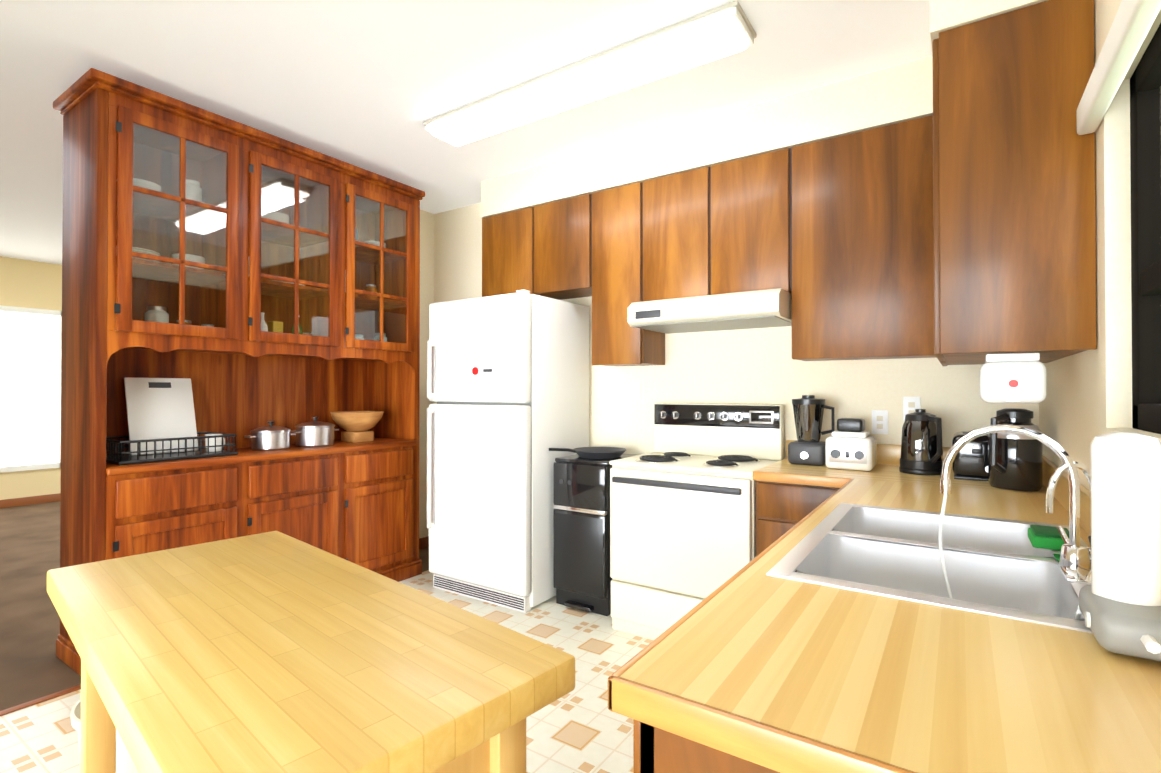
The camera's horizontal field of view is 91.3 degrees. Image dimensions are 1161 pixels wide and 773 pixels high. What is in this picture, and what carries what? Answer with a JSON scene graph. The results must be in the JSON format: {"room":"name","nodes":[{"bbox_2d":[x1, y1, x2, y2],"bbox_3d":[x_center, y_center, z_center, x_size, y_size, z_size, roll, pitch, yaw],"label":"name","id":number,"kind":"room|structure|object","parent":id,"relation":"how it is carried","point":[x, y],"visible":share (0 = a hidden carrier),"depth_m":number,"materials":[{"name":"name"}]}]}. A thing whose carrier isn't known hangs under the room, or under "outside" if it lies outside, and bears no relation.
{"room":"kitchen","nodes":[
{"label":"kitchen","id":0,"kind":"room"},
{"bbox_2d":[0,256,61,499],"bbox_3d":[-6.142,-0.045,6.570,0.100,2.750,8.580,0,-1,34],"label":"wall","id":1,"kind":"structure","parent":0,"point":[30,284],"depth_m":6.38,"materials":[{"name":"beige paint"}]},
{"bbox_2d":[0,493,60,507],"bbox_3d":[-6.121,1.284,6.473,0.012,0.090,8.300,0,-1,34],"label":"baseboard","id":2,"kind":"structure","parent":1,"relation":"attached to","point":[14,502],"depth_m":6.37,"materials":[{"name":"brown wood"}]},
{"bbox_2d":[0,305,61,472],"bbox_3d":[-6.347,0.026,6.141,0.025,1.820,1.200,0,-1,34],"label":"living room window","id":3,"kind":"structure","parent":1,"relation":"in","point":[30,381],"depth_m":6.38,"materials":[{"name":"white"}]},
{"bbox_2d":[0,501,428,710],"bbox_3d":[-3.868,1.346,4.967,5.650,0.062,8.700,0,-1,34],"label":"floor carpet","id":4,"kind":"object","parent":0,"point":[33,666],"visible":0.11,"depth_m":3.35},
{"bbox_2d":[53,68,424,675],"bbox_3d":[-1.812,-0.031,3.339,0.530,2.672,1.840,0,-1,34],"label":"hutch","id":5,"kind":"object","parent":4,"relation":"on","point":[245,279],"visible":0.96,"depth_m":3.09,"materials":[{"name":"brown wood"}]},
{"bbox_2d":[106,377,237,464],"bbox_3d":[-2.122,0.160,2.919,0.360,0.410,0.520,0,-1,34],"label":"dish rack","id":6,"kind":"object","parent":5,"relation":"on","point":[161,420],"visible":0.9,"depth_m":2.92,"materials":[{"name":"black plastic"}]},
{"bbox_2d":[244,421,295,450],"bbox_3d":[-1.825,0.286,3.345,0.210,0.164,0.267,0,-1,34],"label":"pot","id":7,"kind":"object","parent":5,"relation":"on","point":[269,437],"visible":1,"depth_m":3.27,"materials":[{"name":"silver metal"}]},
{"bbox_2d":[290,417,338,446],"bbox_3d":[-1.666,0.280,3.564,0.231,0.179,0.287,0,-1,34],"label":"pot","id":8,"kind":"object","parent":5,"relation":"on","point":[315,433],"visible":0.98,"depth_m":3.48,"materials":[{"name":"silver metal"}]},
{"bbox_2d":[330,411,383,442],"bbox_3d":[-1.508,0.272,3.837,0.340,0.201,0.340,0,-1,34],"label":"wooden bowl","id":9,"kind":"object","parent":5,"relation":"on","point":[356,425],"visible":1,"depth_m":3.75,"materials":[{"name":"brown wood"}]},
{"bbox_2d":[0,570,653,772],"bbox_3d":[-0.863,1.318,1.167,3.570,0.060,5.720,0,-1,34],"label":"floor","id":10,"kind":"structure","parent":0,"point":[580,728],"depth_m":2.23,"materials":[{"name":"tile"}]},
{"bbox_2d":[0,684,80,715],"bbox_3d":[-3.010,1.284,1.167,0.040,0.007,3.134,0,-1,34],"label":"threshold","id":11,"kind":"object","parent":10,"relation":"on","point":[37,701],"depth_m":2.33,"materials":[{"name":"brown wood"}]},
{"bbox_2d":[70,699,138,772],"bbox_3d":[-1.272,1.091,1.646,0.312,0.402,0.312,0,-1,34],"label":"waste bin","id":12,"kind":"object","parent":10,"relation":"on","point":[125,763],"visible":0.06,"depth_m":1.52,"materials":[{"name":"beige plastic"}]},
{"bbox_2d":[47,531,574,772],"bbox_3d":[-0.568,0.837,1.004,1.100,0.900,0.460,0,-1,42],"label":"island table","id":13,"kind":"object","parent":10,"relation":"on","point":[274,652],"visible":1,"depth_m":0.80,"materials":[{"name":"brown wood"}]},
{"bbox_2d":[427,290,588,612],"bbox_3d":[-0.477,0.377,3.732,0.810,1.862,0.727,0,-1,34],"label":"refrigerator","id":14,"kind":"object","parent":10,"relation":"on","point":[508,383],"visible":1,"depth_m":3.44,"materials":[{"name":"white painted metal"},{"name":"grey plastic"}]},
{"bbox_2d":[553,454,636,615],"bbox_3d":[0.111,0.868,3.484,0.368,0.875,0.480,0,-1,34],"label":"trash compactor","id":15,"kind":"object","parent":10,"relation":"on","point":[582,577],"visible":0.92,"depth_m":3.28,"materials":[{"name":"black plastic"}]},
{"bbox_2d":[549,447,625,458],"bbox_3d":[0.076,0.397,3.448,0.355,0.065,0.445,0,-1,34],"label":"frying pan","id":16,"kind":"object","parent":15,"relation":"on","point":[600,452],"visible":1,"depth_m":3.40,"materials":[{"name":"grey metal"}]},
{"bbox_2d":[609,403,783,639],"bbox_3d":[0.624,0.700,3.046,0.768,1.205,0.640,0,-1,34],"label":"stove","id":17,"kind":"object","parent":10,"relation":"on","point":[682,519],"visible":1,"depth_m":2.89,"materials":[{"name":"beige metal"}]},
{"bbox_2d":[608,424,1160,772],"bbox_3d":[0.865,0.684,1.740,1.082,1.216,2.609,0,-1,34],"label":"countertop","id":18,"kind":"structure","parent":10,"relation":"on","point":[884,615],"depth_m":0.82,"materials":[{"name":"brown wood"}]},
{"bbox_2d":[788,395,834,465],"bbox_3d":[1.166,0.217,2.855,0.207,0.345,0.182,0,-1,34],"label":"blender","id":19,"kind":"object","parent":18,"relation":"on","point":[807,447],"visible":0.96,"depth_m":2.81,"materials":[{"name":"grey"}]},
{"bbox_2d":[825,418,876,470],"bbox_3d":[1.285,0.271,2.698,0.200,0.235,0.221,0,-1,34],"label":"toaster","id":20,"kind":"object","parent":18,"relation":"on","point":[850,443],"visible":1,"depth_m":2.63,"materials":[{"name":"white plastic"}]},
{"bbox_2d":[899,409,942,474],"bbox_3d":[1.521,0.243,2.538,0.170,0.287,0.195,0,-1,34],"label":"kettle","id":21,"kind":"object","parent":18,"relation":"on","point":[921,449],"visible":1,"depth_m":2.49,"materials":[{"name":"black metal"}]},
{"bbox_2d":[766,503,1092,633],"bbox_3d":[0.849,0.460,1.334,0.574,0.170,0.864,0,-1,34],"label":"sink","id":22,"kind":"object","parent":18,"relation":"in","point":[993,568],"depth_m":1.32,"materials":[{"name":"silver metal"}]},
{"bbox_2d":[952,431,987,480],"bbox_3d":[1.692,0.293,2.425,0.170,0.186,0.272,0,-1,34],"label":"toaster","id":23,"kind":"object","parent":18,"relation":"on","point":[970,461],"visible":0.54,"depth_m":2.33,"materials":[{"name":"silver"}]},
{"bbox_2d":[938,424,1090,618],"bbox_3d":[0.876,0.310,1.122,0.289,0.460,0.412,0,-1,34],"label":"faucet","id":24,"kind":"object","parent":18,"relation":"on","point":[1053,585],"depth_m":1.23,"materials":[{"name":"silver metal"}]},
{"bbox_2d":[988,408,1042,490],"bbox_3d":[1.636,0.234,2.135,0.168,0.300,0.216,0,-1,34],"label":"coffee carafe","id":25,"kind":"object","parent":18,"relation":"on","point":[1015,461],"visible":0.85,"depth_m":2.09,"materials":[{"name":"black"}]},
{"bbox_2d":[419,209,433,537],"bbox_3d":[-1.417,-0.061,4.515,0.120,2.750,0.546,0,-1,34],"label":"wall","id":26,"kind":"structure","parent":0,"point":[426,260],"depth_m":4.62,"materials":[{"name":"paint"}]},
{"bbox_2d":[419,536,428,549],"bbox_3d":[-1.369,1.268,4.458,0.012,0.090,0.510,0,-1,34],"label":"baseboard","id":27,"kind":"structure","parent":26,"relation":"attached to","point":[423,541],"depth_m":4.60,"materials":[{"name":"brown wood"}]},
{"bbox_2d":[0,0,931,264],"bbox_3d":[-2.384,-1.490,3.997,9.220,0.100,8.700,0,-1,34],"label":"ceiling","id":28,"kind":"structure","parent":0,"point":[371,85],"depth_m":2.58,"materials":[{"name":"paint"}]},
{"bbox_2d":[423,0,756,145],"bbox_3d":[-0.067,-1.412,2.713,1.740,0.073,0.244,0,-1,34],"label":"ceiling light fixture","id":29,"kind":"object","parent":28,"relation":"attached to","point":[727,29],"visible":1,"depth_m":2.53,"materials":[{"name":"white plastic"}]},
{"bbox_2d":[481,58,928,217],"bbox_3d":[0.672,-1.228,3.263,3.085,0.435,0.319,0,-1,34],"label":"soffit","id":30,"kind":"structure","parent":0,"point":[892,95],"depth_m":3.00,"materials":[{"name":"paint"}]},
{"bbox_2d":[434,202,1038,458],"bbox_3d":[0.447,-0.068,3.670,4.160,2.750,0.120,0,-1,34],"label":"wall","id":31,"kind":"structure","parent":0,"point":[751,366],"depth_m":3.27,"materials":[{"name":"paint"}]},
{"bbox_2d":[482,207,561,299],"bbox_3d":[-0.415,-0.898,3.986,0.474,0.575,0.316,0,-1,34],"label":"upper cabinet","id":32,"kind":"object","parent":31,"relation":"attached to","point":[507,238],"depth_m":3.84,"materials":[{"name":"brown wood"}]},
{"bbox_2d":[534,193,593,299],"bbox_3d":[-0.038,-0.900,3.734,0.468,0.575,0.316,0,-1,34],"label":"upper cabinet","id":33,"kind":"object","parent":31,"relation":"attached to","point":[563,229],"depth_m":3.59,"materials":[{"name":"brown wood"}]},
{"bbox_2d":[586,182,664,365],"bbox_3d":[0.294,-0.662,3.510,0.368,1.055,0.316,0,-1,34],"label":"upper cabinet","id":34,"kind":"object","parent":31,"relation":"attached to","point":[618,210],"depth_m":3.37,"materials":[{"name":"brown wood"}]},
{"bbox_2d":[628,288,790,333],"bbox_3d":[0.734,-0.399,3.104,0.812,0.139,0.499,0,-1,34],"label":"range hood","id":35,"kind":"object","parent":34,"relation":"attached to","point":[767,308],"visible":0.98,"depth_m":2.91,"materials":[{"name":"white painted metal"},{"name":"grey plastic"}]},
{"bbox_2d":[642,165,713,301],"bbox_3d":[0.610,-0.833,3.300,0.428,0.715,0.316,0,-1,34],"label":"upper cabinet","id":36,"kind":"object","parent":31,"relation":"attached to","point":[678,209],"depth_m":3.15,"materials":[{"name":"brown wood"}]},
{"bbox_2d":[714,147,793,294],"bbox_3d":[0.955,-0.835,3.070,0.438,0.715,0.316,0,-1,34],"label":"upper cabinet","id":37,"kind":"object","parent":31,"relation":"attached to","point":[754,195],"depth_m":2.92,"materials":[{"name":"brown wood"}]},
{"bbox_2d":[787,115,936,360],"bbox_3d":[1.399,-0.667,2.772,0.664,1.055,0.316,0,-1,34],"label":"upper cabinet","id":38,"kind":"object","parent":31,"relation":"attached to","point":[833,236],"depth_m":2.63,"materials":[{"name":"brown wood"}]},
{"bbox_2d":[872,410,887,433],"bbox_3d":[1.517,0.182,2.875,0.074,0.120,0.010,0,-1,34],"label":"outlet","id":39,"kind":"object","parent":31,"relation":"attached to","point":[880,418],"depth_m":2.87,"materials":[{"name":"white plastic"}]},
{"bbox_2d":[903,397,920,420],"bbox_3d":[1.633,0.110,2.797,0.074,0.120,0.010,0,-1,34],"label":"outlet","id":40,"kind":"object","parent":31,"relation":"attached to","point":[910,404],"depth_m":2.80,"materials":[{"name":"white plastic"}]},
{"bbox_2d":[925,0,1046,114],"bbox_3d":[1.435,-1.239,1.955,0.360,0.435,0.990,0,-1,34],"label":"soffit","id":41,"kind":"structure","parent":0,"point":[945,15],"depth_m":1.61,"materials":[{"name":"paint"}]},
{"bbox_2d":[1039,0,1160,490],"bbox_3d":[0.537,-0.095,0.170,0.120,2.750,5.600,0,-1,34],"label":"wall","id":42,"kind":"structure","parent":0,"point":[1086,401],"depth_m":1.37,"materials":[{"name":"paint"}]},
{"bbox_2d":[932,0,1096,365],"bbox_3d":[1.440,-0.555,1.954,0.352,0.927,0.987,0,-1,34],"label":"upper cabinet","id":43,"kind":"object","parent":42,"relation":"attached to","point":[1014,223],"visible":0.98,"depth_m":1.54,"materials":[{"name":"brown wood"}]},
{"bbox_2d":[980,353,1046,402],"bbox_3d":[1.226,-0.023,1.614,0.150,0.140,0.132,0,-1,34],"label":"can opener","id":44,"kind":"object","parent":43,"relation":"attached to","point":[1014,378],"visible":1,"depth_m":1.57,"materials":[{"name":"white plastic"}]},
{"bbox_2d":[1130,23,1160,433],"bbox_3d":[0.923,-0.321,0.726,0.055,0.830,1.450,0,-1,34],"label":"window","id":45,"kind":"structure","parent":42,"relation":"in","point":[1145,123],"depth_m":1.28,"materials":[{"name":"black glass"}]},
{"bbox_2d":[1076,0,1160,134],"bbox_3d":[0.837,-0.683,0.771,0.040,0.075,1.625,0,-1,34],"label":"shade","id":46,"kind":"object","parent":45,"relation":"attached to","point":[1133,21],"visible":0.94,"depth_m":1.14,"materials":[{"name":"white"}]}
]}

